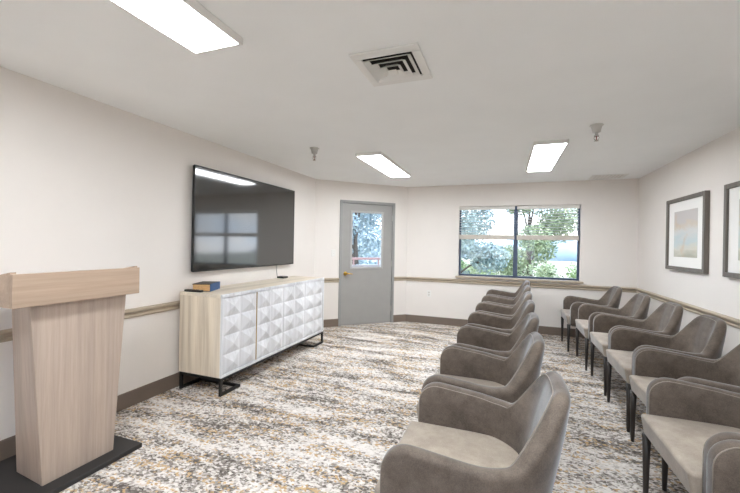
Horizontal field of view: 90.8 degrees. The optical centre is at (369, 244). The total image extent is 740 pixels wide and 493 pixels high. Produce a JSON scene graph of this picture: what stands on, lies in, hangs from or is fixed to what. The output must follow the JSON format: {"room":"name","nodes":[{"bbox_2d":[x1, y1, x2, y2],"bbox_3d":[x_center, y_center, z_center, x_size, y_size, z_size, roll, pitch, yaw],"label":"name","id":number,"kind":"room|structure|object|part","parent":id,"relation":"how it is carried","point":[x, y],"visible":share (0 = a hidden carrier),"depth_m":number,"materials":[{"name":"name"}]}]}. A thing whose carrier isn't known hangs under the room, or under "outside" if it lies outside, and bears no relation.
{"room":"meeting room","nodes":[
{"label":"meeting room","id":0,"kind":"room"},
{"bbox_2d":[0,66,315,440],"bbox_3d":[-2.255,0.129,2.530,0.140,2.440,7.464,1,0,20],"label":"wall","id":1,"kind":"structure","parent":0,"point":[86,183],"depth_m":2.89,"materials":[{"name":"paint"}]},
{"bbox_2d":[0,301,179,342],"bbox_3d":[-2.162,0.572,2.552,0.034,0.074,7.294,1,0,20],"label":"trim","id":2,"kind":"structure","parent":1,"relation":"attached to","point":[6,335],"depth_m":3.12,"materials":[{"name":"paint"}]},
{"bbox_2d":[0,372,198,460],"bbox_3d":[-2.184,1.287,2.555,0.014,0.128,7.294,1,0,20],"label":"baseboard","id":3,"kind":"structure","parent":1,"relation":"attached to","point":[135,396],"depth_m":3.11,"materials":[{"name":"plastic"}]},
{"bbox_2d":[191,164,294,271],"bbox_3d":[-1.437,-0.248,4.430,0.062,1.055,1.810,1,0,20],"label":"television","id":4,"kind":"object","parent":1,"relation":"attached to","point":[238,222],"visible":1,"depth_m":4.17,"materials":[{"name":"black glass"}]},
{"bbox_3d":[-1.430,-0.248,4.428,0.022,1.047,1.802,1,0,20],"label":"panel","id":5,"kind":"part","parent":4,"relation":"part of","materials":[{"name":"black plastic"}]},
{"bbox_2d":[314,179,407,319],"bbox_3d":[-0.145,0.167,6.373,1.707,2.440,0.140,1,0,-23],"label":"wall","id":6,"kind":"structure","parent":0,"point":[329,193],"depth_m":6.13,"materials":[{"name":"paint"}]},
{"bbox_2d":[323,314,405,327],"bbox_3d":[-0.136,1.324,6.302,1.707,0.128,0.014,1,0,-23],"label":"baseboard","id":7,"kind":"structure","parent":6,"relation":"attached to","point":[396,318],"depth_m":6.12,"materials":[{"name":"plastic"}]},
{"bbox_2d":[324,276,406,282],"bbox_3d":[-0.119,0.609,6.293,1.707,0.074,0.034,1,0,-23],"label":"trim","id":8,"kind":"structure","parent":6,"relation":"attached to","point":[403,278],"depth_m":6.11,"materials":[{"name":"paint"}]},
{"bbox_2d":[338,200,394,325],"bbox_3d":[-0.063,0.324,6.380,1.030,2.130,0.213,1,0,-23],"label":"door","id":9,"kind":"structure","parent":6,"relation":"in","point":[366,294],"depth_m":6.33,"materials":[{"name":"paint"}]},
{"bbox_2d":[0,0,739,186],"bbox_3d":[0.292,-1.105,2.277,5.050,0.120,8.740,1,0,20],"label":"ceiling","id":10,"kind":"structure","parent":0,"point":[662,77],"depth_m":2.31,"materials":[{"name":"paint"}]},
{"bbox_2d":[108,0,242,54],"bbox_3d":[-1.044,-1.050,1.278,0.315,0.038,1.400,1,0,20],"label":"recessed light","id":11,"kind":"object","parent":10,"relation":"in","point":[187,23],"visible":1,"depth_m":1.71,"materials":[{"name":"white plastic"}]},
{"bbox_2d":[310,147,318,160],"bbox_3d":[-0.614,-0.992,4.029,0.108,0.139,0.108,1,0,20],"label":"sprinkler","id":12,"kind":"object","parent":10,"relation":"attached to","point":[314,150],"visible":1,"depth_m":4.00,"materials":[{"name":"metal"}]},
{"bbox_2d":[356,151,410,177],"bbox_3d":[0.222,-1.027,4.830,0.315,0.038,1.400,1,0,20],"label":"recessed light","id":13,"kind":"object","parent":10,"relation":"in","point":[379,161],"visible":1,"depth_m":4.63,"materials":[{"name":"white plastic"}]},
{"bbox_2d":[349,42,432,86],"bbox_3d":[0.136,-1.029,2.148,0.390,0.038,0.416,1,0,20],"label":"ceiling vent","id":14,"kind":"object","parent":10,"relation":"in","point":[404,63],"visible":1,"depth_m":2.11,"materials":[{"name":"white metal"}]},
{"bbox_3d":[0.136,-1.012,2.148,0.056,0.004,0.056,1,0,20],"label":"plate","id":15,"kind":"part","parent":14,"relation":"part of","materials":[{"name":"white metal"}]},
{"bbox_2d":[526,139,568,171],"bbox_3d":[2.015,-0.995,4.230,0.315,0.038,1.400,1,0,20],"label":"recessed light","id":16,"kind":"object","parent":10,"relation":"in","point":[544,155],"visible":1,"depth_m":4.00,"materials":[{"name":"white plastic"}]},
{"bbox_2d":[589,123,603,141],"bbox_3d":[1.930,-0.946,3.110,0.108,0.139,0.108,1,0,20],"label":"sprinkler","id":17,"kind":"object","parent":10,"relation":"attached to","point":[596,128],"visible":1,"depth_m":3.09,"materials":[{"name":"metal"}]},
{"bbox_2d":[587,174,628,179],"bbox_3d":[3.465,-0.983,5.325,0.450,0.009,0.340,1,0,20],"label":"ceiling vent","id":18,"kind":"object","parent":10,"relation":"in","point":[608,176],"visible":1,"depth_m":5.31,"materials":[{"name":"metal"}]},
{"bbox_2d":[59,321,688,492],"bbox_3d":[0.246,1.455,2.277,5.050,0.120,8.740,1,0,20],"label":"floor","id":19,"kind":"structure","parent":0,"point":[325,417],"depth_m":2.81,"materials":[{"name":"carpet"}]},
{"bbox_2d":[0,266,141,492],"bbox_3d":[-1.918,0.748,2.233,0.598,1.216,0.688,1,0,20],"label":"podium","id":20,"kind":"object","parent":19,"relation":"on","point":[67,326],"visible":1,"depth_m":2.10,"materials":[{"name":"brown wood"}]},
{"bbox_3d":[-1.922,1.341,2.252,0.598,0.030,0.648,1,0,20],"label":"plate","id":21,"kind":"part","parent":20,"relation":"part of","materials":[{"name":"black metal"}]},
{"bbox_3d":[-1.730,0.824,2.186,0.020,1.010,0.524,1,0,20],"label":"panel","id":22,"kind":"part","parent":20,"relation":"part of","materials":[{"name":"brown wood"}]},
{"bbox_2d":[179,276,323,396],"bbox_3d":[-1.214,0.912,4.265,0.519,0.913,1.968,1,0,20],"label":"sideboard","id":23,"kind":"object","parent":19,"relation":"on","point":[226,331],"visible":1,"depth_m":3.57,"materials":[{"name":"white wood"}]},
{"bbox_3d":[-1.779,1.289,3.440,0.024,0.139,0.024,1,0,20],"label":"leg","id":24,"kind":"part","parent":23,"relation":"part of","materials":[{"name":"black metal"}]},
{"bbox_2d":[184,289,203,292],"bbox_3d":[-1.656,0.436,3.430,0.190,0.022,0.040,1,0,16],"label":"remote control","id":25,"kind":"object","parent":23,"relation":"on","point":[185,290],"visible":1,"depth_m":3.42,"materials":[{"name":"black plastic"}]},
{"bbox_2d":[192,281,219,291],"bbox_3d":[-1.600,0.412,3.575,0.173,0.073,0.244,1,0,-3],"label":"book","id":26,"kind":"object","parent":23,"relation":"on","point":[207,286],"visible":0.98,"depth_m":3.47,"materials":[{"name":"blue paper"}]},
{"bbox_3d":[-1.342,1.297,3.278,0.024,0.139,0.024,1,0,20],"label":"leg","id":27,"kind":"part","parent":23,"relation":"part of","materials":[{"name":"black metal"}]},
{"bbox_3d":[-1.238,0.834,3.506,0.041,0.691,0.470,1,0,20],"label":"door","id":28,"kind":"part","parent":23,"relation":"part of","materials":[{"name":"white wood"}]},
{"bbox_3d":[-1.223,1.217,4.267,0.490,0.024,1.960,1,0,20],"label":"frame","id":29,"kind":"part","parent":23,"relation":"part of","materials":[{"name":"beige wood"}]},
{"bbox_3d":[-1.223,0.470,4.272,0.482,0.030,1.968,1,0,20],"label":"panel","id":30,"kind":"part","parent":23,"relation":"part of","materials":[{"name":"brown wood"}]},
{"bbox_3d":[-1.070,0.837,3.960,0.041,0.691,0.470,1,0,20],"label":"door","id":31,"kind":"part","parent":23,"relation":"part of","materials":[{"name":"white wood"}]},
{"bbox_3d":[-0.994,0.834,4.185,0.020,0.750,1.968,1,0,20],"label":"frame","id":32,"kind":"part","parent":23,"relation":"part of","materials":[{"name":"white wood"}]},
{"bbox_3d":[-0.905,0.840,4.407,0.041,0.691,0.475,1,0,20],"label":"door","id":33,"kind":"part","parent":23,"relation":"part of","materials":[{"name":"white wood"}]},
{"bbox_3d":[-0.739,0.843,4.856,0.041,0.691,0.475,1,0,20],"label":"door","id":34,"kind":"part","parent":23,"relation":"part of","materials":[{"name":"white wood"}]},
{"bbox_2d":[375,371,570,492],"bbox_3d":[0.431,0.958,1.519,0.681,0.879,0.702,1,0,20],"label":"armchair","id":35,"kind":"object","parent":19,"relation":"on","point":[463,440],"visible":1,"depth_m":1.44,"materials":[{"name":"beige fabric"}]},
{"bbox_3d":[0.359,0.968,1.546,0.527,0.134,0.578,1,0,20],"label":"seat","id":36,"kind":"part","parent":35,"relation":"part of","materials":[{"name":"grey fabric"}]},
{"bbox_2d":[416,332,544,421],"bbox_3d":[0.677,0.963,2.228,0.681,0.879,0.702,1,0,20],"label":"armchair","id":37,"kind":"object","parent":19,"relation":"on","point":[507,379],"visible":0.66,"depth_m":2.33,"materials":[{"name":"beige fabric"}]},
{"bbox_3d":[0.605,0.972,2.254,0.527,0.134,0.578,1,0,20],"label":"seat","id":38,"kind":"part","parent":37,"relation":"part of","materials":[{"name":"grey fabric"}]},
{"bbox_2d":[452,312,538,356],"bbox_3d":[0.955,0.968,2.892,0.681,0.879,0.702,1,0,20],"label":"armchair","id":39,"kind":"object","parent":19,"relation":"on","point":[502,344],"visible":0.45,"depth_m":3.09,"materials":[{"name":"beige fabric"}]},
{"bbox_2d":[466,300,534,333],"bbox_3d":[1.238,0.973,3.587,0.681,0.879,0.702,1,0,20],"label":"armchair","id":40,"kind":"object","parent":19,"relation":"on","point":[508,325],"visible":0.37,"depth_m":3.77,"materials":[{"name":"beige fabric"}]},
{"bbox_2d":[475,291,531,317],"bbox_3d":[1.519,0.978,4.272,0.681,0.879,0.702,1,0,20],"label":"armchair","id":41,"kind":"object","parent":19,"relation":"on","point":[495,309],"visible":0.34,"depth_m":4.48,"materials":[{"name":"beige fabric"}]},
{"bbox_2d":[481,285,530,306],"bbox_3d":[1.807,0.983,4.965,0.681,0.879,0.702,1,0,20],"label":"armchair","id":42,"kind":"object","parent":19,"relation":"on","point":[503,301],"visible":0.34,"depth_m":5.17,"materials":[{"name":"beige fabric"}]},
{"bbox_2d":[486,280,529,298],"bbox_3d":[2.099,0.989,5.668,0.681,0.879,0.702,1,0,20],"label":"armchair","id":43,"kind":"object","parent":19,"relation":"on","point":[510,295],"visible":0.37,"depth_m":5.87,"materials":[{"name":"beige fabric"}]},
{"bbox_2d":[561,286,621,351],"bbox_3d":[3.053,1.006,5.048,0.681,0.879,0.702,1,0,20],"label":"armchair","id":44,"kind":"object","parent":19,"relation":"on","point":[611,298],"visible":0.64,"depth_m":4.97,"materials":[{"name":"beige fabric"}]},
{"bbox_3d":[2.855,1.260,5.421,0.042,0.364,0.041,1,0,20],"label":"leg","id":45,"kind":"part","parent":44,"relation":"part of","materials":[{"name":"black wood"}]},
{"bbox_3d":[2.981,1.015,5.075,0.527,0.134,0.578,1,0,20],"label":"seat","id":46,"kind":"part","parent":44,"relation":"part of","materials":[{"name":"beige fabric"}]},
{"bbox_3d":[2.659,1.256,4.891,0.042,0.364,0.041,1,0,20],"label":"leg","id":47,"kind":"part","parent":44,"relation":"part of","materials":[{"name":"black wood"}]},
{"bbox_2d":[575,293,649,370],"bbox_3d":[2.852,1.002,4.302,0.681,0.879,0.702,1,0,20],"label":"armchair","id":48,"kind":"object","parent":19,"relation":"on","point":[637,307],"visible":0.58,"depth_m":4.32,"materials":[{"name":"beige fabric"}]},
{"bbox_3d":[2.654,1.256,4.675,0.042,0.364,0.041,1,0,20],"label":"leg","id":49,"kind":"part","parent":48,"relation":"part of","materials":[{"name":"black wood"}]},
{"bbox_3d":[2.779,1.011,4.329,0.527,0.134,0.578,1,0,20],"label":"seat","id":50,"kind":"part","parent":48,"relation":"part of","materials":[{"name":"beige fabric"}]},
{"bbox_3d":[2.458,1.252,4.144,0.042,0.364,0.041,1,0,20],"label":"leg","id":51,"kind":"part","parent":48,"relation":"part of","materials":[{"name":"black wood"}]},
{"bbox_2d":[590,302,682,395],"bbox_3d":[2.622,0.998,3.608,0.681,0.879,0.702,1,0,20],"label":"armchair","id":52,"kind":"object","parent":19,"relation":"on","point":[666,319],"visible":0.59,"depth_m":3.66,"materials":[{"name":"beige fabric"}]},
{"bbox_3d":[2.424,1.252,3.982,0.042,0.364,0.041,1,0,20],"label":"leg","id":53,"kind":"part","parent":52,"relation":"part of","materials":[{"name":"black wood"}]},
{"bbox_3d":[2.549,1.007,3.635,0.527,0.134,0.578,1,0,20],"label":"seat","id":54,"kind":"part","parent":52,"relation":"part of","materials":[{"name":"beige fabric"}]},
{"bbox_3d":[2.228,1.248,3.451,0.042,0.364,0.041,1,0,20],"label":"leg","id":55,"kind":"part","parent":52,"relation":"part of","materials":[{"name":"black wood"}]},
{"bbox_2d":[606,314,726,432],"bbox_3d":[2.361,0.993,2.932,0.681,0.879,0.702,1,0,20],"label":"armchair","id":56,"kind":"object","parent":19,"relation":"on","point":[704,336],"visible":0.52,"depth_m":2.98,"materials":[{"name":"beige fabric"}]},
{"bbox_3d":[2.163,1.247,3.305,0.042,0.364,0.041,1,0,20],"label":"leg","id":57,"kind":"part","parent":56,"relation":"part of","materials":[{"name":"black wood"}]},
{"bbox_3d":[2.288,1.002,2.959,0.527,0.134,0.578,1,0,20],"label":"seat","id":58,"kind":"part","parent":56,"relation":"part of","materials":[{"name":"beige fabric"}]},
{"bbox_3d":[1.967,1.244,2.774,0.042,0.364,0.041,1,0,20],"label":"leg","id":59,"kind":"part","parent":56,"relation":"part of","materials":[{"name":"black wood"}]},
{"bbox_2d":[629,344,739,490],"bbox_3d":[2.099,0.989,2.267,0.681,0.879,0.702,1,0,20],"label":"armchair","id":60,"kind":"object","parent":19,"relation":"on","point":[649,364],"visible":0.52,"depth_m":2.52,"materials":[{"name":"beige fabric"}]},
{"bbox_3d":[1.901,1.242,2.640,0.042,0.364,0.041,1,0,20],"label":"leg","id":61,"kind":"part","parent":60,"relation":"part of","materials":[{"name":"black wood"}]},
{"bbox_3d":[2.026,0.998,2.293,0.527,0.134,0.578,1,0,20],"label":"seat","id":62,"kind":"part","parent":60,"relation":"part of","materials":[{"name":"beige fabric"}]},
{"bbox_3d":[1.705,1.239,2.109,0.042,0.364,0.041,1,0,20],"label":"leg","id":63,"kind":"part","parent":60,"relation":"part of","materials":[{"name":"black wood"}]},
{"bbox_2d":[641,377,739,492],"bbox_3d":[1.726,0.982,1.647,0.681,0.879,0.702,1,0,20],"label":"armchair","id":64,"kind":"object","parent":19,"relation":"on","point":[682,420],"visible":0.9,"depth_m":1.90,"materials":[{"name":"beige fabric"}]},
{"bbox_3d":[1.528,1.236,2.021,0.042,0.364,0.041,1,0,20],"label":"leg","id":65,"kind":"part","parent":64,"relation":"part of","materials":[{"name":"black wood"}]},
{"bbox_3d":[1.653,0.991,1.674,0.527,0.134,0.578,1,0,20],"label":"seat","id":66,"kind":"part","parent":64,"relation":"part of","materials":[{"name":"beige fabric"}]},
{"bbox_2d":[706,439,739,492],"bbox_3d":[1.461,0.977,0.989,0.681,0.879,0.702,1,0,20],"label":"armchair","id":67,"kind":"object","parent":19,"relation":"on","point":[723,458],"visible":1,"depth_m":1.35,"materials":[{"name":"beige fabric"}]},
{"bbox_2d":[406,178,638,328],"bbox_3d":[2.345,0.212,6.094,3.523,2.440,0.140,1,0,20],"label":"wall","id":68,"kind":"structure","parent":0,"point":[609,208],"depth_m":5.94,"materials":[{"name":"paint"}]},
{"bbox_2d":[406,314,584,337],"bbox_3d":[2.297,1.368,6.021,3.523,0.128,0.014,1,0,20],"label":"baseboard","id":69,"kind":"structure","parent":68,"relation":"attached to","point":[547,330],"depth_m":6.32,"materials":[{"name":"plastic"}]},
{"bbox_2d":[455,205,583,283],"bbox_3d":[2.422,-0.021,6.042,1.940,1.230,0.184,1,0,20],"label":"window","id":70,"kind":"structure","parent":68,"relation":"in","point":[515,277],"depth_m":6.08,"materials":[{"name":"metal"}]},
{"bbox_2d":[459,206,514,239],"bbox_3d":[1.976,-0.357,6.196,0.892,0.555,0.058,1,0,20],"label":"window blind","id":71,"kind":"object","parent":70,"relation":"attached to","point":[484,237],"visible":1,"depth_m":6.18,"materials":[{"name":"white plastic"}]},
{"bbox_3d":[1.972,-0.119,6.197,0.888,0.080,0.052,1,0,20],"label":"rail","id":72,"kind":"part","parent":71,"relation":"part of","materials":[{"name":"white plastic"}]},
{"bbox_3d":[2.404,0.577,6.021,1.940,0.032,0.140,1,0,20],"label":"sill","id":73,"kind":"part","parent":70,"relation":"part of","materials":[{"name":"paint"}]},
{"bbox_2d":[517,205,579,240],"bbox_3d":[2.850,-0.341,5.872,0.906,0.555,0.058,1,0,20],"label":"window blind","id":74,"kind":"object","parent":70,"relation":"attached to","point":[519,237],"visible":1,"depth_m":5.85,"materials":[{"name":"white plastic"}]},
{"bbox_3d":[2.847,-0.104,5.873,0.902,0.080,0.052,1,0,20],"label":"rail","id":75,"kind":"part","parent":74,"relation":"part of","materials":[{"name":"white plastic"}]},
{"bbox_2d":[406,276,636,292],"bbox_3d":[2.307,0.653,6.012,3.523,0.074,0.034,1,0,20],"label":"trim","id":76,"kind":"structure","parent":68,"relation":"attached to","point":[425,279],"depth_m":5.97,"materials":[{"name":"paint"}]},
{"bbox_2d":[637,127,739,356],"bbox_3d":[2.571,0.216,1.425,0.140,2.440,8.740,1,0,20],"label":"wall","id":77,"kind":"structure","parent":0,"point":[714,165],"depth_m":3.82,"materials":[{"name":"paint"}]},
{"bbox_2d":[665,190,709,273],"bbox_3d":[3.415,-0.114,3.954,0.042,0.810,0.905,1,0,20],"label":"framed picture","id":78,"kind":"object","parent":77,"relation":"attached to","point":[687,217],"visible":1,"depth_m":3.87},
{"bbox_2d":[674,208,697,257],"bbox_3d":[3.414,-0.114,3.955,0.002,0.510,0.543,1,0,20],"label":"art print","id":79,"kind":"object","parent":78,"relation":"attached to","point":[685,219],"depth_m":3.93},
{"bbox_2d":[635,288,739,328],"bbox_3d":[2.481,0.656,1.456,0.034,0.074,8.460,1,0,20],"label":"trim","id":80,"kind":"structure","parent":77,"relation":"attached to","point":[730,321],"depth_m":3.73,"materials":[{"name":"paint"}]},
{"bbox_2d":[722,181,739,278],"bbox_3d":[2.981,-0.121,2.779,0.042,0.810,0.950,1,0,20],"label":"framed picture","id":81,"kind":"object","parent":77,"relation":"attached to","point":[731,216],"visible":1,"depth_m":3.14},
{"bbox_2d":[738,199,739,259],"bbox_3d":[2.979,-0.121,2.780,0.002,0.510,0.570,1,0,20],"label":"art print","id":82,"kind":"object","parent":81,"relation":"attached to","point":[738,199],"depth_m":3.04},
{"bbox_3d":[-0.467,1.492,7.203,3.284,0.180,3.218,1,0,20],"label":"balcony","id":83,"kind":"object","parent":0,"visible":0},
{"bbox_2d":[352,257,379,266],"bbox_3d":[-0.738,0.842,7.876,3.000,1.110,0.120,1,0,-23],"label":"balcony railing","id":84,"kind":"object","parent":83,"relation":"on","point":[353,259],"visible":0.12,"depth_m":8.10,"materials":[{"name":"paint"}]},
{"bbox_3d":[-0.728,0.312,7.876,3.000,0.050,0.060,1,0,-23],"label":"handrail","id":85,"kind":"part","parent":84,"relation":"part of","materials":[{"name":"paint"}]},
{"label":"outside","id":86,"kind":"structure","parent":0,"visible":0},
{"bbox_2d":[366,256,576,277],"bbox_3d":[6.849,5.064,18.758,220.000,0.300,280.000,1,0,20],"label":"ground","id":87,"kind":"structure","parent":86,"point":[560,265],"depth_m":93.64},
{"bbox_2d":[352,213,380,264],"bbox_3d":[-0.625,0.060,21.802,7.109,9.906,6.296,1,0,6],"label":"tree","id":88,"kind":"object","parent":87,"relation":"on","point":[358,218],"visible":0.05,"depth_m":21.63,"materials":[{"name":"green plant"}]},
{"bbox_2d":[352,216,380,264],"bbox_3d":[-1.202,-0.190,28.805,5.041,10.576,7.322,1,0,-30],"label":"tree","id":89,"kind":"object","parent":87,"relation":"on","point":[368,241],"visible":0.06,"depth_m":26.61,"materials":[{"name":"green plant"}]},
{"bbox_2d":[461,257,470,270],"bbox_3d":[8.553,3.107,37.141,3.727,3.950,2.834,1,0,20],"label":"shrub","id":90,"kind":"object","parent":87,"relation":"on","point":[463,265],"visible":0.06,"depth_m":37.17,"materials":[{"name":"green plant"}]},
{"bbox_2d":[465,264,481,273],"bbox_3d":[8.908,3.252,31.877,3.532,3.640,2.838,1,0,20],"label":"shrub","id":91,"kind":"object","parent":87,"relation":"on","point":[473,271],"visible":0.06,"depth_m":31.35,"materials":[{"name":"green plant"}]},
{"bbox_2d":[461,210,510,274],"bbox_3d":[4.710,0.257,18.891,5.317,9.249,4.656,1,0,-40],"label":"tree","id":92,"kind":"object","parent":87,"relation":"on","point":[485,257],"visible":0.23,"depth_m":17.83,"materials":[{"name":"green plant"}]},
{"bbox_2d":[479,265,497,274],"bbox_3d":[8.113,3.092,24.686,2.449,3.770,1.960,1,0,20],"label":"shrub","id":93,"kind":"object","parent":87,"relation":"on","point":[484,265],"visible":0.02,"depth_m":24.76,"materials":[{"name":"green plant"}]},
{"bbox_2d":[491,209,577,276],"bbox_3d":[9.701,0.366,21.330,4.866,9.211,3.927,1,0,-15],"label":"tree","id":94,"kind":"object","parent":87,"relation":"on","point":[533,248],"visible":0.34,"depth_m":20.93,"materials":[{"name":"green plant"}]},
{"bbox_2d":[534,263,562,277],"bbox_3d":[14.761,3.277,31.153,3.670,3.729,2.350,1,0,-2],"label":"shrub","id":95,"kind":"object","parent":87,"relation":"on","point":[543,270],"visible":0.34,"depth_m":30.59,"materials":[{"name":"green plant"}]},
{"bbox_2d":[565,262,576,277],"bbox_3d":[13.017,3.067,22.829,2.304,3.921,2.341,1,0,-38],"label":"shrub","id":96,"kind":"object","parent":87,"relation":"on","point":[572,275],"visible":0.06,"depth_m":22.90,"materials":[{"name":"green plant"}]},
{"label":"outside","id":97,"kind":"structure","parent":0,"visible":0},
{"bbox_2d":[371,240,576,261],"bbox_3d":[58.107,0.765,157.096,220.000,10.341,45.000,1,0,20],"label":"hills","id":98,"kind":"structure","parent":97,"point":[568,251],"depth_m":139.42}
]}

